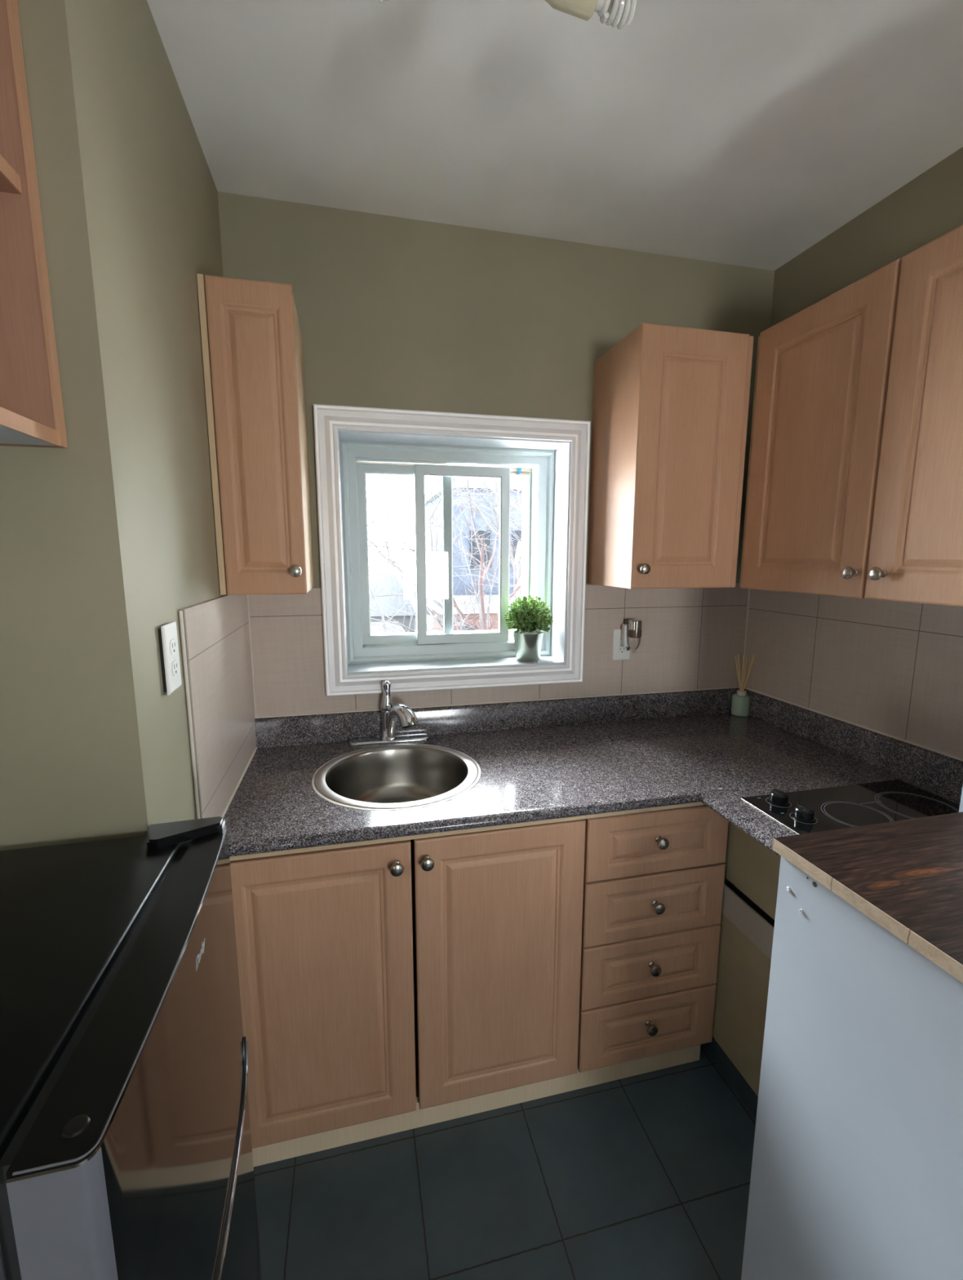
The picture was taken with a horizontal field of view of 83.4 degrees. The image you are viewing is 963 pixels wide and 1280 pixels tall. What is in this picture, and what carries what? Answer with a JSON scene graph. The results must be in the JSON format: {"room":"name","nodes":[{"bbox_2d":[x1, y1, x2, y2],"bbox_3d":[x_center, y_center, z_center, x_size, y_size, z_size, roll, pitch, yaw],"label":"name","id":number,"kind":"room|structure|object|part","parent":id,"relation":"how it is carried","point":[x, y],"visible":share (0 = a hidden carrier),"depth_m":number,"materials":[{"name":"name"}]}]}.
{"room":"kitchen","nodes":[
{"label":"kitchen","id":0,"kind":"room"},
{"bbox_2d":[0,0,223,850],"bbox_3d":[-1.000,0.076,1.191,0.746,2.536,0.911,-2,9,-13],"label":"wall","id":1,"kind":"structure","parent":0,"point":[105,536],"depth_m":0.82,"materials":[{"name":"green paint"}]},
{"bbox_2d":[0,0,67,448],"bbox_3d":[-0.680,-0.596,0.314,0.372,0.783,0.712,-2,9,-13],"label":"upper cabinet","id":2,"kind":"object","parent":1,"relation":"attached to","point":[32,410],"visible":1,"depth_m":0.70,"materials":[{"name":"brown wood"}]},
{"bbox_3d":[-0.684,-0.522,0.326,0.350,0.018,0.677,-2,9,-13],"label":"shelf","id":3,"kind":"part","parent":2,"relation":"part of","materials":[{"name":"brown wood"}]},
{"bbox_3d":[-0.680,-0.218,0.374,0.358,0.018,0.677,-2,9,-13],"label":"shelf","id":4,"kind":"part","parent":2,"relation":"part of","materials":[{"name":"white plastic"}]},
{"bbox_2d":[158,621,182,695],"bbox_3d":[-0.562,0.032,0.978,0.014,0.124,0.072,-2,9,-13],"label":"electrical outlet","id":5,"kind":"object","parent":1,"relation":"attached to","point":[167,633],"visible":1,"depth_m":0.96,"materials":[{"name":"white plastic"}]},
{"bbox_2d":[169,638,177,654],"bbox_3d":[-0.557,0.012,0.976,0.002,0.027,0.034,-2,9,-13],"label":"receptacle","id":6,"kind":"object","parent":5,"relation":"attached to","point":[173,642],"depth_m":0.97,"materials":[{"name":"white plastic"}]},
{"bbox_2d":[171,659,178,675],"bbox_3d":[-0.557,0.051,0.982,0.002,0.027,0.034,-2,9,-13],"label":"receptacle","id":7,"kind":"object","parent":5,"relation":"attached to","point":[175,663],"depth_m":0.98,"materials":[{"name":"white plastic"}]},
{"bbox_2d":[178,594,256,818],"bbox_3d":[-0.660,0.144,1.403,0.012,0.510,0.662,-2,9,-13],"label":"tile backsplash","id":8,"kind":"structure","parent":1,"relation":"attached to","point":[215,633],"depth_m":1.28,"materials":[{"name":"beige tile"}]},
{"bbox_2d":[221,746,257,817],"bbox_3d":[-0.658,0.392,1.457,0.008,0.008,0.600,-2,9,-13],"label":"trim","id":9,"kind":"structure","parent":1,"relation":"attached to","point":[255,749],"depth_m":1.45,"materials":[{"name":"beige"}]},
{"bbox_2d":[247,595,256,716],"bbox_3d":[-0.730,0.094,1.722,0.006,0.510,0.006,2,9,9],"label":"trim","id":10,"kind":"structure","parent":1,"relation":"attached to","point":[247,595],"depth_m":1.71,"materials":[{"name":"beige"}]},
{"bbox_2d":[217,191,774,885],"bbox_3d":[-0.113,-0.050,2.000,2.850,2.536,0.274,-2,9,-13],"label":"wall","id":11,"kind":"structure","parent":0,"point":[393,313],"depth_m":1.72,"materials":[{"name":"green paint"}]},
{"bbox_2d":[196,273,314,595],"bbox_3d":[-0.596,-0.510,1.482,0.210,0.749,0.357,-2,9,-13],"label":"upper cabinet","id":12,"kind":"object","parent":11,"relation":"attached to","point":[251,333],"visible":1,"depth_m":1.34,"materials":[{"name":"brown wood"}]},
{"bbox_3d":[-0.479,-0.177,1.393,0.032,0.032,0.032,-2,9,-13],"label":"knob","id":13,"kind":"part","parent":12,"relation":"part of","materials":[{"name":"silver metal"}]},
{"bbox_2d":[313,404,591,696],"bbox_3d":[-0.100,-0.299,1.930,0.902,0.906,0.278,-2,9,-13],"label":"window","id":14,"kind":"structure","parent":11,"relation":"in","point":[551,457],"depth_m":1.89,"materials":[{"name":"white paint"}]},
{"bbox_3d":[-0.272,-0.302,1.956,0.337,0.636,0.020,-2,9,-13],"label":"sliding sash","id":15,"kind":"part","parent":14,"relation":"part of","materials":[{"name":"grey plastic"}]},
{"bbox_3d":[-0.126,-0.315,2.032,0.667,0.654,0.035,-2,9,-13],"label":"frame","id":16,"kind":"part","parent":14,"relation":"part of","materials":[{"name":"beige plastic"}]},
{"bbox_3d":[-0.121,-0.313,2.004,0.718,0.720,0.122,-2,9,-13],"label":"frame","id":17,"kind":"part","parent":14,"relation":"part of","materials":[{"name":"grey plastic"}]},
{"bbox_3d":[-0.107,-0.304,1.954,0.758,0.757,0.048,-2,9,-13],"label":"stop moulding","id":18,"kind":"part","parent":14,"relation":"part of","materials":[{"name":"grey plastic"}]},
{"bbox_3d":[-0.103,0.082,1.995,0.758,0.019,0.268,-2,9,-13],"label":"sill","id":19,"kind":"part","parent":14,"relation":"part of","materials":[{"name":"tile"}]},
{"bbox_3d":[-0.067,-0.304,1.977,0.346,0.636,0.022,-2,9,-13],"label":"sliding sash","id":20,"kind":"part","parent":14,"relation":"part of","materials":[{"name":"grey plastic"}]},
{"bbox_2d":[504,595,553,662],"bbox_3d":[0.172,-0.047,1.982,0.180,0.241,0.181,-2,9,-13],"label":"potted plant","id":21,"kind":"object","parent":14,"relation":"on","point":[526,615],"visible":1,"depth_m":1.94,"materials":[{"name":"green plant"}]},
{"bbox_3d":[0.172,0.021,1.992,0.115,0.103,0.115,-2,9,-13],"label":"pot","id":22,"kind":"part","parent":21,"relation":"part of","materials":[{"name":"silver metal"}]},
{"bbox_2d":[255,686,739,718],"bbox_3d":[0.154,0.220,1.953,1.830,0.008,0.008,-2,9,-13],"label":"trim","id":23,"kind":"structure","parent":11,"relation":"attached to","point":[571,697],"depth_m":1.93,"materials":[{"name":"beige stone"}]},
{"bbox_2d":[248,582,748,716],"bbox_3d":[0.151,0.015,1.926,1.834,0.415,0.009,-2,9,-13],"label":"tile backsplash","id":24,"kind":"structure","parent":11,"relation":"attached to","point":[691,637],"depth_m":1.99,"materials":[{"name":"beige tile"}]},
{"bbox_2d":[612,628,631,660],"bbox_3d":[0.522,0.017,2.006,0.071,0.116,0.007,-2,9,-13],"label":"electrical outlet","id":25,"kind":"object","parent":24,"relation":"attached to","point":[620,652],"visible":0.81,"depth_m":2.00,"materials":[{"name":"white plastic"}]},
{"bbox_2d":[617,646,626,653],"bbox_3d":[0.522,0.036,2.007,0.034,0.027,0.002,-2,9,-13],"label":"receptacle","id":26,"kind":"object","parent":25,"relation":"attached to","point":[621,650],"depth_m":2.01,"materials":[{"name":"white plastic"}]},
{"bbox_2d":[621,619,642,652],"bbox_3d":[0.550,-0.015,1.970,0.057,0.118,0.066,-2,9,-13],"label":"air freshener","id":27,"kind":"object","parent":25,"relation":"attached to","point":[631,635],"visible":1,"depth_m":1.95,"materials":[{"name":"white plastic"}]},
{"bbox_3d":[0.556,0.017,1.967,0.045,0.056,0.045,-2,9,-13],"label":"refill bulb","id":28,"kind":"part","parent":27,"relation":"part of","materials":[{"name":"clear plastic"}]},
{"bbox_2d":[587,322,754,588],"bbox_3d":[0.600,-0.553,1.762,0.370,0.748,0.357,-2,9,-13],"label":"upper cabinet","id":29,"kind":"object","parent":11,"relation":"attached to","point":[670,406],"visible":1,"depth_m":1.63,"materials":[{"name":"brown wood"}]},
{"bbox_3d":[0.487,-0.213,1.619,0.032,0.032,0.032,-2,9,-13],"label":"knob","id":30,"kind":"part","parent":29,"relation":"part of","materials":[{"name":"silver metal"}]},
{"bbox_2d":[253,1036,755,1279],"bbox_3d":[0.436,1.590,-0.100,2.850,0.050,4.700,-2,9,-13],"label":"floor","id":31,"kind":"structure","parent":0,"point":[646,1175],"depth_m":1.31,"materials":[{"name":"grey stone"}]},
{"bbox_2d":[0,816,262,1279],"bbox_3d":[-0.635,0.873,0.658,0.610,1.089,0.517,-2,9,-13],"label":"refrigerator","id":32,"kind":"object","parent":31,"relation":"on","point":[126,1147],"visible":1,"depth_m":0.57,"materials":[{"name":"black metal"}]},
{"bbox_3d":[-0.346,0.774,0.716,0.013,0.071,0.506,-2,9,-15],"label":"door pull","id":33,"kind":"part","parent":32,"relation":"part of","materials":[{"name":"silver metal"}]},
{"bbox_3d":[-0.371,1.088,0.754,0.056,0.555,0.512,-2,9,-13],"label":"fridge door","id":34,"kind":"part","parent":32,"relation":"part of","materials":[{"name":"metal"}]},
{"bbox_2d":[229,815,586,1166],"bbox_3d":[-0.229,0.846,1.615,0.872,0.886,0.656,-2,9,-13],"label":"base cabinet","id":35,"kind":"object","parent":31,"relation":"on","point":[387,987],"visible":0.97,"depth_m":1.32,"materials":[{"name":"brown wood"}]},
{"bbox_3d":[-0.377,0.843,1.280,0.430,0.737,0.019,-2,9,-13],"label":"door","id":36,"kind":"part","parent":35,"relation":"part of","materials":[{"name":"brown wood"}]},
{"bbox_3d":[-0.196,0.526,1.248,0.032,0.032,0.032,-2,9,-13],"label":"knob","id":37,"kind":"part","parent":35,"relation":"part of","materials":[{"name":"silver metal"}]},
{"bbox_3d":[-0.166,0.457,1.283,0.870,0.014,0.040,-2,9,-13],"label":"rail","id":38,"kind":"part","parent":35,"relation":"part of","materials":[{"name":"brown wood"}]},
{"bbox_3d":[-0.127,0.521,1.263,0.032,0.032,0.032,-2,9,-13],"label":"knob","id":39,"kind":"part","parent":35,"relation":"part of","materials":[{"name":"silver metal"}]},
{"bbox_3d":[0.051,0.827,1.380,0.432,0.739,0.019,-2,9,-13],"label":"door","id":40,"kind":"part","parent":35,"relation":"part of","materials":[{"name":"brown wood"}]},
{"bbox_2d":[223,688,962,857],"bbox_3d":[0.284,0.359,1.465,1.840,0.122,1.042,-2,9,-13],"label":"countertop","id":41,"kind":"structure","parent":35,"relation":"on","point":[548,759],"depth_m":1.59,"materials":[{"name":"stone"}]},
{"bbox_2d":[348,680,430,746],"bbox_3d":[-0.294,0.244,1.745,0.268,0.206,0.157,-2,9,-13],"label":"faucet","id":42,"kind":"object","parent":41,"relation":"on","point":[391,714],"visible":1,"depth_m":1.77,"materials":[{"name":"silver metal"}]},
{"bbox_3d":[-0.313,0.181,1.787,0.041,0.094,0.041,-2,9,-13],"label":"handle","id":43,"kind":"part","parent":42,"relation":"part of","materials":[{"name":"silver metal"}]},
{"bbox_3d":[-0.307,0.333,1.810,0.268,0.010,0.052,-2,9,-13],"label":"plate","id":44,"kind":"part","parent":42,"relation":"part of","materials":[{"name":"silver metal"}]},
{"bbox_3d":[-0.264,0.271,1.739,0.143,0.135,0.058,7,11,37],"label":"spout","id":45,"kind":"part","parent":42,"relation":"part of","materials":[{"name":"silver metal"}]},
{"bbox_2d":[311,743,480,849],"bbox_3d":[-0.239,0.462,1.563,0.474,0.177,0.474,-2,9,-13],"label":"sink","id":46,"kind":"object","parent":41,"relation":"in","point":[396,776],"visible":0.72,"depth_m":1.70,"materials":[{"name":"silver metal"}]},
{"bbox_2d":[731,653,755,716],"bbox_3d":[1.013,0.173,2.094,0.076,0.240,0.068,4,10,24],"label":"reed diffuser","id":47,"kind":"object","parent":41,"relation":"on","point":[740,704],"visible":1,"depth_m":2.09,"materials":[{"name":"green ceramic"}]},
{"bbox_2d":[731,693,750,716],"bbox_3d":[1.011,0.250,2.109,0.064,0.084,0.064,-2,9,-13],"label":"bottle","id":48,"kind":"object","parent":47,"relation":"attached to","point":[740,704],"depth_m":2.08,"materials":[{"name":"green glass"}]},
{"bbox_2d":[741,779,959,834],"bbox_3d":[0.942,0.404,1.293,0.502,0.034,0.297,-2,9,-13],"label":"cooktop","id":49,"kind":"object","parent":41,"relation":"in","point":[824,809],"visible":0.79,"depth_m":1.33,"materials":[{"name":"black glass"}]},
{"bbox_3d":[0.942,0.419,1.295,0.502,0.003,0.297,-2,9,-13],"label":"edge trim","id":50,"kind":"part","parent":49,"relation":"part of","materials":[{"name":"silver metal"}]},
{"bbox_3d":[0.743,0.394,1.350,0.048,0.024,0.048,-2,9,-13],"label":"knob","id":51,"kind":"part","parent":49,"relation":"part of","materials":[{"name":"black plastic"}]},
{"bbox_3d":[0.757,0.407,1.270,0.048,0.024,0.048,-2,9,-13],"label":"knob","id":52,"kind":"part","parent":49,"relation":"part of","materials":[{"name":"black plastic"}]},
{"bbox_2d":[567,801,728,1091],"bbox_3d":[0.405,0.823,1.763,0.434,0.886,0.656,-2,9,-13],"label":"base cabinet","id":53,"kind":"object","parent":31,"relation":"on","point":[654,877],"visible":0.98,"depth_m":1.47,"materials":[{"name":"brown wood"}]},
{"bbox_3d":[0.462,0.434,1.430,0.420,0.014,0.040,-2,9,-13],"label":"rail","id":54,"kind":"part","parent":53,"relation":"part of","materials":[{"name":"brown wood"}]},
{"bbox_3d":[0.469,1.085,1.521,0.415,0.186,0.019,-2,9,-13],"label":"drawer","id":55,"kind":"part","parent":53,"relation":"part of","materials":[{"name":"brown wood"}]},
{"bbox_3d":[0.469,0.898,1.492,0.415,0.182,0.019,-2,9,-13],"label":"drawer","id":56,"kind":"part","parent":53,"relation":"part of","materials":[{"name":"brown wood"}]},
{"bbox_3d":[0.468,1.070,1.492,0.032,0.032,0.032,-2,9,-13],"label":"knob","id":57,"kind":"part","parent":53,"relation":"part of","materials":[{"name":"silver metal"}]},
{"bbox_3d":[0.469,0.713,1.462,0.415,0.181,0.019,-2,9,-13],"label":"drawer","id":58,"kind":"part","parent":53,"relation":"part of","materials":[{"name":"brown wood"}]},
{"bbox_3d":[0.468,0.890,1.464,0.032,0.032,0.032,-2,9,-13],"label":"knob","id":59,"kind":"part","parent":53,"relation":"part of","materials":[{"name":"silver metal"}]},
{"bbox_3d":[0.469,0.533,1.434,0.415,0.174,0.019,-2,9,-13],"label":"drawer","id":60,"kind":"part","parent":53,"relation":"part of","materials":[{"name":"brown wood"}]},
{"bbox_3d":[0.469,0.709,1.435,0.032,0.032,0.032,-2,9,-13],"label":"knob","id":61,"kind":"part","parent":53,"relation":"part of","materials":[{"name":"silver metal"}]},
{"bbox_3d":[0.469,0.526,1.407,0.032,0.032,0.032,-2,9,-13],"label":"knob","id":62,"kind":"part","parent":53,"relation":"part of","materials":[{"name":"silver metal"}]},
{"bbox_2d":[712,822,781,1119],"bbox_3d":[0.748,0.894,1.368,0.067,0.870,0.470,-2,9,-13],"label":"base cabinet","id":63,"kind":"object","parent":31,"relation":"on","point":[747,924],"visible":0.21,"depth_m":1.44,"materials":[{"name":"beige-olive painted metal"},{"name":"black plastic"},{"name":"grey metal trim"}]},
{"bbox_3d":[0.734,0.992,1.357,0.026,0.396,0.426,-2,9,-13],"label":"panel","id":64,"kind":"part","parent":63,"relation":"part of","materials":[{"name":"beige wood"}]},
{"bbox_3d":[0.724,0.753,1.317,0.006,0.084,0.426,-2,9,-13],"label":"rail","id":65,"kind":"part","parent":63,"relation":"part of","materials":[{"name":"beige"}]},
{"bbox_3d":[0.738,0.582,1.294,0.018,0.230,0.428,-2,9,-13],"label":"panel","id":66,"kind":"part","parent":63,"relation":"part of","materials":[{"name":"beige wood"}]},
{"bbox_2d":[741,855,962,1279],"bbox_3d":[0.812,0.908,0.729,0.494,1.040,0.648,-2,9,-13],"label":"panel","id":67,"kind":"object","parent":31,"relation":"on","point":[857,1171],"visible":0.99,"depth_m":0.79,"materials":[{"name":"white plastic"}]},
{"bbox_2d":[772,811,962,982],"bbox_3d":[0.840,0.384,0.648,0.560,0.020,0.678,-2,9,-13],"label":"countertop","id":68,"kind":"structure","parent":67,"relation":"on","point":[906,876],"depth_m":0.81,"materials":[{"name":"laminate"}]},
{"bbox_2d":[959,786,962,812],"bbox_3d":[1.125,0.647,1.158,0.352,1.425,0.018,-2,9,-13],"label":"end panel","id":69,"kind":"object","parent":31,"relation":"on","point":[961,809],"visible":0.02,"depth_m":1.07,"materials":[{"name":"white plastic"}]},
{"bbox_2d":[146,0,962,271],"bbox_3d":[0.416,-0.995,-0.408,2.850,0.080,4.900,-2,9,-13],"label":"ceiling","id":70,"kind":"structure","parent":0,"point":[747,133],"depth_m":1.24,"materials":[{"name":"paint"}]},
{"bbox_2d":[377,0,636,29],"bbox_3d":[0.042,-1.085,0.815,0.442,0.122,0.196,-1,9,-5],"label":"ceiling light","id":71,"kind":"object","parent":70,"relation":"attached to","point":[615,13],"visible":1,"depth_m":0.90,"materials":[{"name":"beige ceramic"}]},
{"bbox_2d":[377,0,389,3],"bbox_3d":[-0.100,-1.073,0.858,0.161,0.064,0.107,-2,9,-13],"label":"bulb","id":72,"kind":"object","parent":71,"relation":"attached to","point":[380,1],"depth_m":0.89,"materials":[{"name":"white glass"}]},
{"bbox_2d":[544,0,636,29],"bbox_3d":[0.174,-1.062,0.889,0.166,0.055,0.058,-2,9,-13],"label":"bulb","id":73,"kind":"object","parent":71,"relation":"attached to","point":[615,13],"depth_m":0.89,"materials":[{"name":"white glass"}]},
{"bbox_2d":[727,146,962,892],"bbox_3d":[1.706,0.275,-0.050,0.194,2.536,4.606,-2,9,-14],"label":"wall","id":74,"kind":"structure","parent":0,"point":[929,206],"depth_m":1.57,"materials":[{"name":"green paint"}]},
{"bbox_2d":[742,589,750,679],"bbox_3d":[1.041,-0.016,2.128,0.007,0.415,0.007,-6,11,-35],"label":"trim","id":75,"kind":"structure","parent":74,"relation":"attached to","point":[748,597],"depth_m":2.12,"materials":[{"name":"beige"}]},
{"bbox_2d":[739,225,962,607],"bbox_3d":[1.060,-0.478,1.297,0.361,0.750,0.867,-2,9,-13],"label":"upper cabinet","id":76,"kind":"object","parent":74,"relation":"attached to","point":[855,485],"visible":1,"depth_m":1.28,"materials":[{"name":"brown wood"}]},
{"bbox_3d":[0.877,-0.503,1.451,0.019,0.750,0.415,-2,9,-14],"label":"door","id":77,"kind":"part","parent":76,"relation":"part of","materials":[{"name":"brown wood"}]},
{"bbox_3d":[0.898,-0.164,1.317,0.032,0.032,0.032,-2,9,-13],"label":"knob","id":78,"kind":"part","parent":76,"relation":"part of","materials":[{"name":"silver metal"}]},
{"bbox_3d":[0.915,-0.153,1.248,0.032,0.032,0.032,-2,9,-13],"label":"knob","id":79,"kind":"part","parent":76,"relation":"part of","materials":[{"name":"silver metal"}]},
{"bbox_3d":[0.980,-0.439,1.049,0.019,0.750,0.414,-2,9,-14],"label":"door","id":80,"kind":"part","parent":76,"relation":"part of","materials":[{"name":"brown wood"}]},
{"bbox_2d":[743,589,962,758],"bbox_3d":[1.173,0.061,1.637,0.012,0.415,1.043,-2,9,-14],"label":"tile backsplash","id":81,"kind":"structure","parent":74,"relation":"attached to","point":[893,668],"depth_m":1.64,"materials":[{"name":"beige tile"}]},
{"bbox_2d":[744,687,962,761],"bbox_3d":[1.167,0.266,1.666,0.010,0.010,1.040,-2,9,-14],"label":"trim","id":82,"kind":"structure","parent":74,"relation":"attached to","point":[747,688],"depth_m":1.65,"materials":[{"name":"beige stone"}]},
{"label":"outside","id":83,"kind":"structure","parent":0,"visible":0},
{"bbox_3d":[-5.277,-0.362,32.084,55.000,0.200,59.400,-2,9,-13],"label":"ground","id":84,"kind":"structure","parent":83,"visible":0},
{"bbox_2d":[370,621,405,633],"bbox_3d":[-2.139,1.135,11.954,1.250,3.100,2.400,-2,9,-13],"label":"garage","id":85,"kind":"structure","parent":84,"relation":"on","point":[372,627],"depth_m":11.49,"materials":[{"name":"white"}]},
{"bbox_2d":[368,574,430,632],"bbox_3d":[-3.592,-0.166,17.643,3.300,3.900,4.400,-2,9,-13],"label":"house","id":86,"kind":"structure","parent":84,"relation":"on","point":[399,617],"depth_m":16.20,"materials":[{"name":"white"}]},
{"bbox_2d":[370,573,466,632],"bbox_3d":[-0.720,0.978,8.831,5.878,4.388,4.461,-2,9,-13],"label":"bare tree","id":87,"kind":"object","parent":84,"relation":"on","point":[408,574],"visible":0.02,"depth_m":8.01,"materials":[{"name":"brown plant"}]},
{"bbox_2d":[365,475,497,633],"bbox_3d":[-2.887,-0.981,9.179,6.994,8.285,11.184,5,10,29],"label":"bare tree","id":88,"kind":"object","parent":84,"relation":"on","point":[411,600],"visible":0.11,"depth_m":9.69,"materials":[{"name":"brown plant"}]},
{"bbox_2d":[366,475,522,632],"bbox_3d":[0.911,-1.926,6.948,7.506,10.734,7.448,-5,10,-32],"label":"bare tree","id":89,"kind":"object","parent":84,"relation":"on","point":[514,559],"visible":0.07,"depth_m":7.12,"materials":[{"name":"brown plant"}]},
{"bbox_2d":[366,475,522,633],"bbox_3d":[0.929,-1.305,6.378,7.149,9.663,5.854,5,10,31],"label":"bare tree","id":90,"kind":"object","parent":84,"relation":"on","point":[482,580],"visible":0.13,"depth_m":6.80,"materials":[{"name":"plant"}]},
{"bbox_2d":[368,477,522,633],"bbox_3d":[0.133,-0.175,6.787,10.014,7.973,4.240,-2,9,-13],"label":"bare tree","id":91,"kind":"object","parent":84,"relation":"on","point":[471,490],"visible":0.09,"depth_m":6.55,"materials":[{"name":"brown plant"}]},
{"bbox_2d":[426,594,520,631],"bbox_3d":[1.223,0.594,13.974,5.050,3.550,2.900,-2,9,-13],"label":"annex","id":92,"kind":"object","parent":84,"relation":"on","point":[431,604],"visible":0.15,"depth_m":12.44,"materials":[{"name":"brick"}]},
{"bbox_2d":[425,477,522,631],"bbox_3d":[1.666,-2.328,18.561,6.900,7.900,6.400,-2,9,-13],"label":"brick house","id":93,"kind":"structure","parent":84,"relation":"on","point":[456,580],"depth_m":15.06,"materials":[{"name":"brick"}]}
]}

